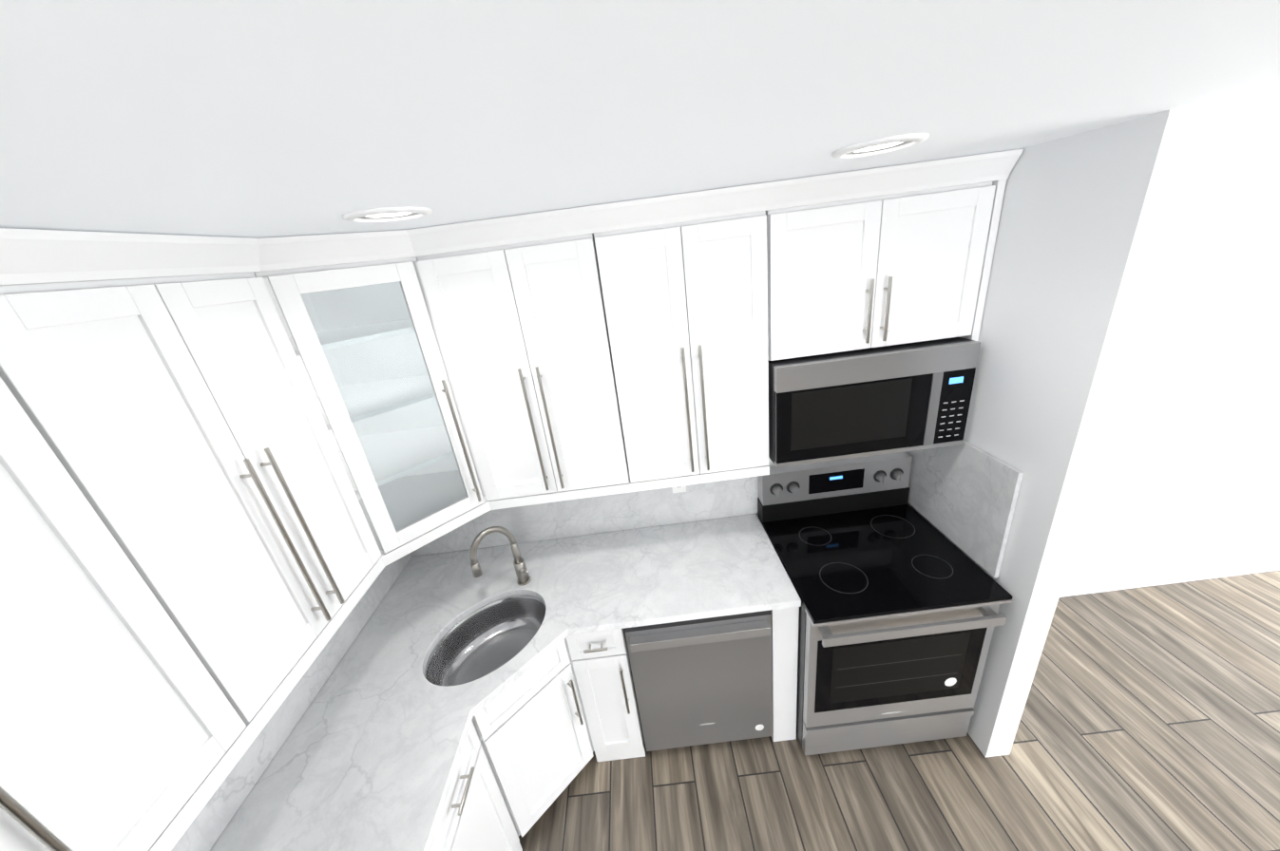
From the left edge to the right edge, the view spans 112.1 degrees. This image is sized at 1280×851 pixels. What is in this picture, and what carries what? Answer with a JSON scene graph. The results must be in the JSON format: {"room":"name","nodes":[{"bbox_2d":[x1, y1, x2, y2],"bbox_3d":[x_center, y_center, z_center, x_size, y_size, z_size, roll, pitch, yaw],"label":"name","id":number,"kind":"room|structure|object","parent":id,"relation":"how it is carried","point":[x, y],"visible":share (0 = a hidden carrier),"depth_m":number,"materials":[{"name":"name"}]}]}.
{"room":"kitchen","nodes":[
{"label":"kitchen","id":0,"kind":"room"},
{"bbox_2d":[0,0,1279,238],"bbox_3d":[2.161,0.223,-1.768,7.200,0.080,7.800,-7,22,0],"label":"ceiling","id":1,"kind":"structure","parent":0,"point":[251,118],"depth_m":0.47,"materials":[{"name":"white paint"}]},
{"bbox_2d":[342,206,432,222],"bbox_3d":[-0.612,-0.513,1.052,0.196,0.010,0.196,-7,22,0],"label":"recessed light","id":2,"kind":"object","parent":1,"relation":"in","point":[388,214],"visible":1,"depth_m":1.03,"materials":[{"name":"white"}]},
{"bbox_2d":[831,133,929,158],"bbox_3d":[0.550,-0.643,0.996,0.196,0.010,0.196,-7,22,0],"label":"recessed light","id":3,"kind":"object","parent":1,"relation":"in","point":[882,145],"visible":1,"depth_m":0.98,"materials":[{"name":"white"}]},
{"bbox_2d":[518,570,1279,850],"bbox_3d":[2.467,2.558,-0.817,7.200,0.060,7.800,-7,22,0],"label":"floor","id":4,"kind":"structure","parent":0,"point":[1150,720],"depth_m":1.94,"materials":[{"name":"brown wood"}]},
{"bbox_2d":[429,721,522,850],"bbox_3d":[-0.836,1.530,1.510,0.665,0.878,0.390,-7,22,0],"label":"base cabinet","id":5,"kind":"object","parent":4,"relation":"on","point":[475,815],"visible":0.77,"depth_m":1.50,"materials":[{"name":"white wood"}]},
{"bbox_2d":[471,637,593,837],"bbox_3d":[-0.731,1.267,2.122,0.930,0.878,0.926,-7,22,0],"label":"base cabinet","id":6,"kind":"object","parent":4,"relation":"on","point":[530,725],"visible":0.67,"depth_m":1.80,"materials":[{"name":"white wood"}]},
{"bbox_2d":[210,526,571,850],"bbox_3d":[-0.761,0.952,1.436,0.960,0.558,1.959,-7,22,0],"label":"countertop","id":7,"kind":"structure","parent":6,"relation":"on","point":[443,650],"depth_m":1.55,"materials":[{"name":"stone"}]},
{"bbox_2d":[422,593,552,714],"bbox_3d":[-0.625,0.977,1.852,0.480,0.169,0.480,-7,22,0],"label":"sink","id":8,"kind":"object","parent":7,"relation":"in","point":[494,632],"depth_m":1.96,"materials":[{"name":"silver metal"}]},
{"bbox_2d":[469,525,531,586],"bbox_3d":[-0.630,0.610,1.961,0.231,0.355,0.164,-7,22,0],"label":"faucet","id":9,"kind":"object","parent":7,"relation":"on","point":[522,578],"depth_m":1.99,"materials":[{"name":"silver metal"}]},
{"bbox_2d":[566,629,645,762],"bbox_3d":[-0.157,1.145,2.238,0.240,0.878,0.665,-7,22,0],"label":"base cabinet","id":10,"kind":"object","parent":4,"relation":"on","point":[601,665],"visible":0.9,"depth_m":1.95,"materials":[{"name":"white wood"}]},
{"bbox_2d":[555,514,801,634],"bbox_3d":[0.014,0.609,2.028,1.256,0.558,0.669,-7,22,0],"label":"countertop","id":11,"kind":"structure","parent":10,"relation":"on","point":[730,565],"depth_m":1.99,"materials":[{"name":"stone"}]},
{"bbox_2d":[624,610,772,751],"bbox_3d":[0.281,1.099,2.219,0.619,0.870,0.648,-7,22,0],"label":"dishwasher","id":12,"kind":"object","parent":4,"relation":"on","point":[701,681],"visible":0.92,"depth_m":1.93,"materials":[{"name":"grey metal"}]},
{"bbox_2d":[771,607,799,742],"bbox_3d":[0.648,1.035,2.249,0.112,0.878,0.627,-7,22,0],"label":"cabinet filler","id":13,"kind":"object","parent":4,"relation":"on","point":[784,652],"visible":0.27,"depth_m":1.94,"materials":[{"name":"white wood"}]},
{"bbox_2d":[757,451,1012,755],"bbox_3d":[1.072,0.866,2.101,0.768,1.198,0.762,-7,22,0],"label":"range","id":14,"kind":"object","parent":4,"relation":"on","point":[900,619],"visible":1,"depth_m":1.89,"materials":[{"name":"grey metal"}]},
{"bbox_2d":[756,124,1279,597],"bbox_3d":[2.210,-0.045,2.279,7.100,2.470,0.100,-7,22,0],"label":"wall","id":15,"kind":"structure","parent":0,"point":[1188,486],"depth_m":2.24,"materials":[{"name":"white paint"}]},
{"bbox_2d":[253,256,486,554],"bbox_3d":[-1.049,-0.102,1.709,0.652,1.015,0.646,-7,22,0],"label":"upper cabinet","id":16,"kind":"object","parent":15,"relation":"attached to","point":[364,341],"visible":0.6,"depth_m":1.71,"materials":[{"name":"white"}]},
{"bbox_2d":[148,465,769,850],"bbox_3d":[-0.188,0.603,1.119,1.587,0.044,1.731,-7,22,0],"label":"molding","id":17,"kind":"structure","parent":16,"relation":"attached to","point":[192,808],"depth_m":1.39,"materials":[{"name":"white wood"}]},
{"bbox_2d":[416,233,629,500],"bbox_3d":[-0.424,-0.231,1.825,0.625,1.015,0.385,-7,22,0],"label":"upper cabinet","id":18,"kind":"object","parent":15,"relation":"attached to","point":[522,329],"visible":1,"depth_m":1.66,"materials":[{"name":"white wood"}]},
{"bbox_2d":[410,458,775,556],"bbox_3d":[0.051,0.334,2.270,2.716,0.465,0.019,-7,22,0],"label":"backsplash","id":19,"kind":"structure","parent":15,"relation":"attached to","point":[576,519],"depth_m":2.31,"materials":[{"name":"stone"}]},
{"bbox_2d":[671,485,686,493],"bbox_3d":[0.202,0.299,2.248,0.072,0.117,0.007,-7,22,0],"label":"electrical outlet","id":20,"kind":"object","parent":19,"relation":"attached to","point":[678,489],"visible":0.35,"depth_m":2.26,"materials":[{"name":"white plastic"}]},
{"bbox_2d":[593,210,769,482],"bbox_3d":[0.193,-0.310,1.820,0.608,1.015,0.385,-7,22,0],"label":"upper cabinet","id":21,"kind":"object","parent":15,"relation":"attached to","point":[686,307],"visible":1,"depth_m":1.65,"materials":[{"name":"white wood"}]},
{"bbox_2d":[765,181,995,361],"bbox_3d":[0.866,-0.612,1.728,0.789,0.553,0.385,-7,22,0],"label":"upper cabinet","id":22,"kind":"object","parent":15,"relation":"attached to","point":[876,272],"visible":0.9,"depth_m":1.58,"materials":[{"name":"white wood"}]},
{"bbox_2d":[768,337,980,468],"bbox_3d":[0.927,-0.138,1.897,0.782,0.434,0.382,-7,22,0],"label":"microwave","id":23,"kind":"object","parent":22,"relation":"attached to","point":[870,402],"visible":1,"depth_m":1.72,"materials":[{"name":"grey"}]},
{"bbox_2d":[907,103,1216,758],"bbox_3d":[1.461,0.220,1.867,0.110,2.470,0.800,-7,22,0],"label":"wall","id":24,"kind":"structure","parent":0,"point":[1088,221],"depth_m":1.39,"materials":[{"name":"white paint"}]},
{"bbox_2d":[0,149,1023,286],"bbox_3d":[0.125,-0.253,0.278,2.388,0.081,2.627,-7,22,0],"label":"crown molding","id":25,"kind":"structure","parent":24,"relation":"attached to","point":[30,257],"depth_m":1.42,"materials":[{"name":"white wood"}]},
{"bbox_2d":[905,439,1023,578],"bbox_3d":[1.402,0.276,1.950,0.018,0.485,0.637,-7,22,0],"label":"backsplash","id":26,"kind":"structure","parent":24,"relation":"attached to","point":[964,497],"depth_m":1.83,"materials":[{"name":"stone"}]},
{"bbox_2d":[958,179,1006,341],"bbox_3d":[1.300,-0.468,1.825,0.028,0.995,0.347,-7,22,0],"label":"cabinet filler","id":27,"kind":"object","parent":24,"relation":"attached to","point":[1000,184],"visible":0.21,"depth_m":1.58,"materials":[{"name":"white wood"}]},
{"bbox_3d":[-1.207,1.845,-1.263,0.100,2.470,7.800,-7,22,0],"label":"wall","id":28,"kind":"structure","parent":0,"visible":0},
{"bbox_2d":[0,377,246,850],"bbox_3d":[-1.130,0.393,0.520,0.385,1.015,0.675,-7,22,0],"label":"upper cabinet","id":29,"kind":"object","parent":28,"relation":"attached to","point":[123,726],"visible":1,"depth_m":0.75,"materials":[{"name":"white wood"}]},
{"bbox_2d":[0,272,382,723],"bbox_3d":[-1.156,0.151,1.122,0.385,1.015,0.615,-7,22,0],"label":"upper cabinet","id":30,"kind":"object","parent":28,"relation":"attached to","point":[179,423],"visible":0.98,"depth_m":1.00,"materials":[{"name":"white wood"}]},
{"bbox_2d":[171,553,411,850],"bbox_3d":[-1.247,0.874,1.362,0.018,0.465,1.920,-7,22,0],"label":"backsplash","id":31,"kind":"structure","parent":28,"relation":"attached to","point":[211,822],"depth_m":1.45,"materials":[{"name":"stone"}]}
]}

